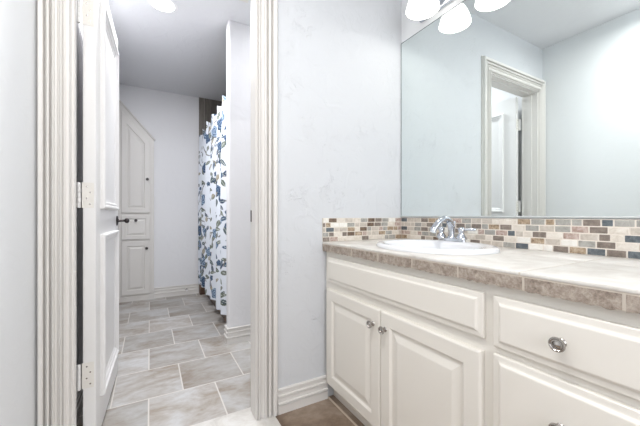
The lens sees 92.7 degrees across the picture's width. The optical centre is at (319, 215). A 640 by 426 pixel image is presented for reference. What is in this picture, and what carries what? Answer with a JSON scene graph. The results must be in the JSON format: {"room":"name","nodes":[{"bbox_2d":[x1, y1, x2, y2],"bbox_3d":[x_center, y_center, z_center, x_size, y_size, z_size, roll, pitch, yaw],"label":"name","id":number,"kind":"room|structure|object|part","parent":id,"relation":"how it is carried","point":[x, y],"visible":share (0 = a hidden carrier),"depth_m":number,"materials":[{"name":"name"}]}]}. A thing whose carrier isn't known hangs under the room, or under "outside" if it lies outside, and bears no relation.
{"room":"bathroom","nodes":[
{"label":"bathroom","id":0,"kind":"room"},
{"bbox_2d":[0,0,82,425],"bbox_3d":[-0.947,-0.256,0.898,0.150,2.456,5.690,0,0,-29],"label":"wall","id":1,"kind":"structure","parent":0,"point":[18,18],"depth_m":0.94,"materials":[{"name":"white paint"}]},
{"bbox_2d":[76,298,119,422],"bbox_3d":[-1.633,0.911,2.301,0.019,0.122,2.510,0,0,-29],"label":"baseboard","id":2,"kind":"structure","parent":1,"relation":"attached to","point":[79,394],"depth_m":1.49,"materials":[{"name":"white paint"}]},
{"bbox_2d":[77,0,128,425],"bbox_3d":[-1.102,-0.063,1.572,0.174,2.046,0.720,0,0,-29],"label":"door","id":3,"kind":"structure","parent":1,"relation":"in","point":[100,184],"depth_m":1.34,"materials":[{"name":"white paint"}]},
{"bbox_3d":[-1.086,-0.496,1.586,0.018,0.928,0.498,0,0,-27],"label":"panel molding","id":4,"kind":"part","parent":3,"relation":"part of","materials":[{"name":"white paint"}]},
{"bbox_3d":[-1.086,0.444,1.586,0.018,0.720,0.498,0,0,-27],"label":"panel molding","id":5,"kind":"part","parent":3,"relation":"part of","materials":[{"name":"white paint"}]},
{"bbox_3d":[-1.199,0.030,1.857,0.066,0.060,0.060,0,0,-29],"label":"knob","id":6,"kind":"part","parent":3,"relation":"part of","materials":[{"name":"grey metal"}]},
{"bbox_2d":[119,84,198,292],"bbox_3d":[-1.592,-0.256,3.864,2.220,2.456,0.120,0,0,-29],"label":"wall","id":7,"kind":"structure","parent":0,"point":[172,119],"depth_m":3.69,"materials":[{"name":"white paint"}]},
{"bbox_2d":[154,283,198,297],"bbox_3d":[-1.735,0.911,3.704,0.484,0.122,0.019,0,0,-29],"label":"baseboard","id":8,"kind":"structure","parent":7,"relation":"attached to","point":[160,292],"depth_m":3.69,"materials":[{"name":"white paint"}]},
{"bbox_2d":[199,283,204,294],"bbox_3d":[-1.466,0.897,3.802,0.068,0.150,0.110,0,0,-29],"label":"trim","id":9,"kind":"structure","parent":7,"relation":"attached to","point":[201,289],"depth_m":3.75,"materials":[{"name":"brown tile"}]},
{"bbox_2d":[107,0,250,100],"bbox_3d":[-0.171,-1.534,1.313,2.220,0.100,5.960,0,0,-29],"label":"ceiling","id":10,"kind":"structure","parent":0,"point":[183,52],"depth_m":2.64,"materials":[{"name":"white paint"}]},
{"bbox_2d":[148,0,177,13],"bbox_3d":[-1.101,-1.481,2.140,0.188,0.006,0.188,0,0,-29],"label":"recessed light","id":11,"kind":"object","parent":10,"relation":"in","point":[165,6],"visible":1,"depth_m":2.15,"materials":[{"name":"white plastic"}]},
{"bbox_2d":[199,97,221,134],"bbox_3d":[-0.735,-0.481,3.328,0.884,2.006,1.650,0,0,-29],"label":"wall","id":12,"kind":"structure","parent":0,"point":[207,107],"depth_m":3.86,"materials":[{"name":"tile"}]},
{"bbox_2d":[76,293,364,425],"bbox_3d":[-0.171,1.012,1.313,2.220,0.080,5.960,0,0,-29],"label":"floor","id":13,"kind":"structure","parent":0,"point":[176,366],"depth_m":1.88,"materials":[{"name":"grey tile"}]},
{"bbox_2d":[118,99,155,302],"bbox_3d":[-2.085,-0.164,3.481,0.369,2.272,0.067,0,0,-29],"label":"linen cabinet","id":14,"kind":"object","parent":13,"relation":"on","point":[136,144],"visible":0.96,"depth_m":3.47,"materials":[{"name":"white paint"}]},
{"bbox_3d":[-2.098,0.131,3.477,0.280,0.278,0.019,0,0,-29],"label":"drawer","id":15,"kind":"part","parent":14,"relation":"part of","materials":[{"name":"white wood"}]},
{"bbox_3d":[-2.098,0.595,3.477,0.280,0.606,0.019,0,0,-29],"label":"cabinet door","id":16,"kind":"part","parent":14,"relation":"part of","materials":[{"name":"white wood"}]},
{"bbox_3d":[-2.098,-0.605,3.477,0.280,1.146,0.019,0,0,-29],"label":"cabinet door","id":17,"kind":"part","parent":14,"relation":"part of","materials":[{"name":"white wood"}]},
{"bbox_3d":[-2.093,-1.091,3.496,0.369,0.418,0.034,0,0,-29],"label":"slanted trim","id":18,"kind":"part","parent":14,"relation":"part of","materials":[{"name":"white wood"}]},
{"bbox_2d":[207,295,225,321],"bbox_3d":[-0.709,0.712,3.336,0.799,0.519,1.630,0,0,-29],"label":"bathtub","id":19,"kind":"object","parent":13,"relation":"on","point":[211,300],"visible":0.02,"depth_m":3.23,"materials":[{"name":"brown tile"}]},
{"bbox_2d":[191,407,280,425],"bbox_3d":[-0.542,0.968,1.252,0.784,0.008,0.315,0,0,-29],"label":"threshold","id":20,"kind":"object","parent":13,"relation":"on","point":[244,417],"visible":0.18,"depth_m":1.44,"materials":[{"name":"stone"}]},
{"bbox_2d":[326,252,639,425],"bbox_3d":[0.662,0.579,1.010,0.584,0.785,1.690,0,0,-29],"label":"vanity cabinet","id":21,"kind":"object","parent":13,"relation":"on","point":[405,346],"visible":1,"depth_m":0.89,"materials":[{"name":"white paint"}]},
{"bbox_3d":[0.143,0.625,1.411,0.018,0.493,0.423,0,0,-29],"label":"cabinet door","id":22,"kind":"part","parent":21,"relation":"part of","materials":[{"name":"white paint"}]},
{"bbox_3d":[0.207,0.445,1.251,0.026,0.031,0.031,0,0,-29],"label":"knob","id":23,"kind":"part","parent":21,"relation":"part of","materials":[{"name":"silver metal"}]},
{"bbox_3d":[0.243,0.445,1.187,0.026,0.031,0.031,0,0,-29],"label":"knob","id":24,"kind":"part","parent":21,"relation":"part of","materials":[{"name":"silver metal"}]},
{"bbox_3d":[0.248,0.279,1.223,0.018,0.127,0.854,0,0,-29],"label":"false drawer","id":25,"kind":"part","parent":21,"relation":"part of","materials":[{"name":"white paint"}]},
{"bbox_3d":[0.351,0.625,1.038,0.018,0.493,0.423,0,0,-29],"label":"cabinet door","id":26,"kind":"part","parent":21,"relation":"part of","materials":[{"name":"white paint"}]},
{"bbox_2d":[322,238,639,313],"bbox_3d":[0.673,0.163,1.010,0.564,0.048,1.706,0,0,-29],"label":"countertop","id":27,"kind":"structure","parent":21,"relation":"on","point":[610,283],"depth_m":0.83,"materials":[{"name":"beige tile"}]},
{"bbox_2d":[376,239,499,254],"bbox_3d":[0.488,0.207,1.323,0.446,0.174,0.527,0,0,-29],"label":"sink","id":28,"kind":"object","parent":27,"relation":"in","point":[425,246],"visible":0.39,"depth_m":1.28,"materials":[{"name":"white ceramic"}]},
{"bbox_2d":[430,216,476,241],"bbox_3d":[0.615,0.060,1.476,0.205,0.120,0.176,0,0,4],"label":"faucet","id":29,"kind":"object","parent":27,"relation":"on","point":[461,237],"visible":1,"depth_m":1.43,"materials":[{"name":"silver metal"}]},
{"bbox_3d":[0.604,0.082,1.517,0.049,0.058,0.049,0,0,-29],"label":"handle","id":30,"kind":"part","parent":29,"relation":"part of","materials":[{"name":"silver metal"}]},
{"bbox_3d":[0.582,0.056,1.441,0.164,0.111,0.044,0,0,-29],"label":"spout","id":31,"kind":"part","parent":29,"relation":"part of","materials":[{"name":"silver metal"}]},
{"bbox_3d":[0.631,0.114,1.468,0.044,0.013,0.152,0,0,-29],"label":"plate","id":32,"kind":"part","parent":29,"relation":"part of","materials":[{"name":"silver metal"}]},
{"bbox_3d":[0.658,0.082,1.419,0.049,0.058,0.049,0,0,-29],"label":"handle","id":33,"kind":"part","parent":29,"relation":"part of","materials":[{"name":"silver metal"}]},
{"bbox_3d":[0.686,0.065,1.401,0.060,0.019,0.015,0,0,32],"label":"lever","id":34,"kind":"part","parent":29,"relation":"part of","materials":[{"name":"silver metal"}]},
{"bbox_3d":[0.528,0.475,0.676,0.026,0.033,0.033,0,0,-29],"label":"knob","id":35,"kind":"part","parent":21,"relation":"part of","materials":[{"name":"silver metal"}]},
{"bbox_3d":[0.528,0.284,0.676,0.026,0.033,0.033,0,0,-29],"label":"knob","id":36,"kind":"part","parent":21,"relation":"part of","materials":[{"name":"silver metal"}]},
{"bbox_3d":[0.548,0.477,0.685,0.018,0.210,0.320,0,0,-29],"label":"drawer","id":37,"kind":"part","parent":21,"relation":"part of","materials":[{"name":"white paint"}]},
{"bbox_3d":[0.548,0.284,0.685,0.018,0.136,0.320,0,0,-29],"label":"drawer","id":38,"kind":"part","parent":21,"relation":"part of","materials":[{"name":"white paint"}]},
{"bbox_2d":[226,20,250,327],"bbox_3d":[-0.320,-0.256,2.565,0.901,2.456,0.087,0,0,-29],"label":"wall","id":39,"kind":"structure","parent":0,"point":[238,35],"depth_m":2.35,"materials":[{"name":"white paint"}]},
{"bbox_2d":[224,324,250,344],"bbox_3d":[-0.328,0.911,2.550,0.910,0.122,0.106,0,0,-29],"label":"baseboard","id":40,"kind":"structure","parent":39,"relation":"attached to","point":[238,334],"depth_m":2.33,"materials":[{"name":"white paint"}]},
{"bbox_2d":[278,0,400,414],"bbox_3d":[-0.285,-0.256,1.519,2.220,2.456,0.149,0,0,-29],"label":"wall","id":41,"kind":"structure","parent":0,"point":[339,61],"depth_m":1.62,"materials":[{"name":"grey paint"}]},
{"bbox_2d":[37,0,277,425],"bbox_3d":[-0.591,-0.115,1.269,0.891,2.172,0.027,0,0,-29],"label":"trim","id":42,"kind":"structure","parent":41,"relation":"attached to","point":[50,13],"depth_m":1.09,"materials":[{"name":"white paint"}]},
{"bbox_2d":[65,0,255,425],"bbox_3d":[-0.634,-0.067,1.335,0.747,2.077,0.130,0,0,-29],"label":"trim","id":43,"kind":"structure","parent":41,"relation":"attached to","point":[70,5],"depth_m":1.15,"materials":[{"name":"white paint"}]},
{"bbox_2d":[401,0,639,258],"bbox_3d":[1.292,-0.256,0.611,0.120,2.456,3.010,0,0,-29],"label":"wall","id":44,"kind":"structure","parent":0,"point":[409,27],"depth_m":1.78,"materials":[{"name":"white paint"}]},
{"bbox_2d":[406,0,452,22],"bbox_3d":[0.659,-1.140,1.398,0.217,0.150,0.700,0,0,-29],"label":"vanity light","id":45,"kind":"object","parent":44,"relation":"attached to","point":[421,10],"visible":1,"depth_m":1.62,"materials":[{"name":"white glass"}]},
{"bbox_3d":[0.531,-1.126,1.578,0.052,0.088,0.052,0,0,-29],"label":"bulb","id":46,"kind":"part","parent":45,"relation":"part of","materials":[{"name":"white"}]},
{"bbox_3d":[0.531,-1.121,1.578,0.168,0.114,0.168,0,0,-29],"label":"lamp shade","id":47,"kind":"part","parent":45,"relation":"part of","materials":[{"name":"white glass"}]},
{"bbox_2d":[322,218,639,258],"bbox_3d":[0.675,0.075,1.012,0.566,0.126,1.710,0,0,-29],"label":"tile backsplash","id":48,"kind":"structure","parent":44,"relation":"attached to","point":[620,238],"depth_m":1.28,"materials":[{"name":"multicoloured tile"}]},
{"bbox_2d":[400,0,639,218],"bbox_3d":[0.913,-0.529,1.155,0.011,1.077,1.688,0,0,-29],"label":"wall mirror","id":49,"kind":"object","parent":44,"relation":"attached to","point":[510,108],"visible":1,"depth_m":1.27,"materials":[{"name":"grey mirror"}]},
{"bbox_3d":[-1.066,-0.968,3.137,0.036,0.036,1.637,0,0,-29],"label":"curtain rod","id":50,"kind":"object","parent":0,"visible":0},
{"bbox_2d":[198,95,225,314],"bbox_3d":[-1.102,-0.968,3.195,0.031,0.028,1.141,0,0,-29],"label":"shower curtain","id":51,"kind":"object","parent":50,"relation":"hanging from","point":[212,143],"visible":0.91,"depth_m":2.99,"materials":[{"name":"fabric"}]}
]}

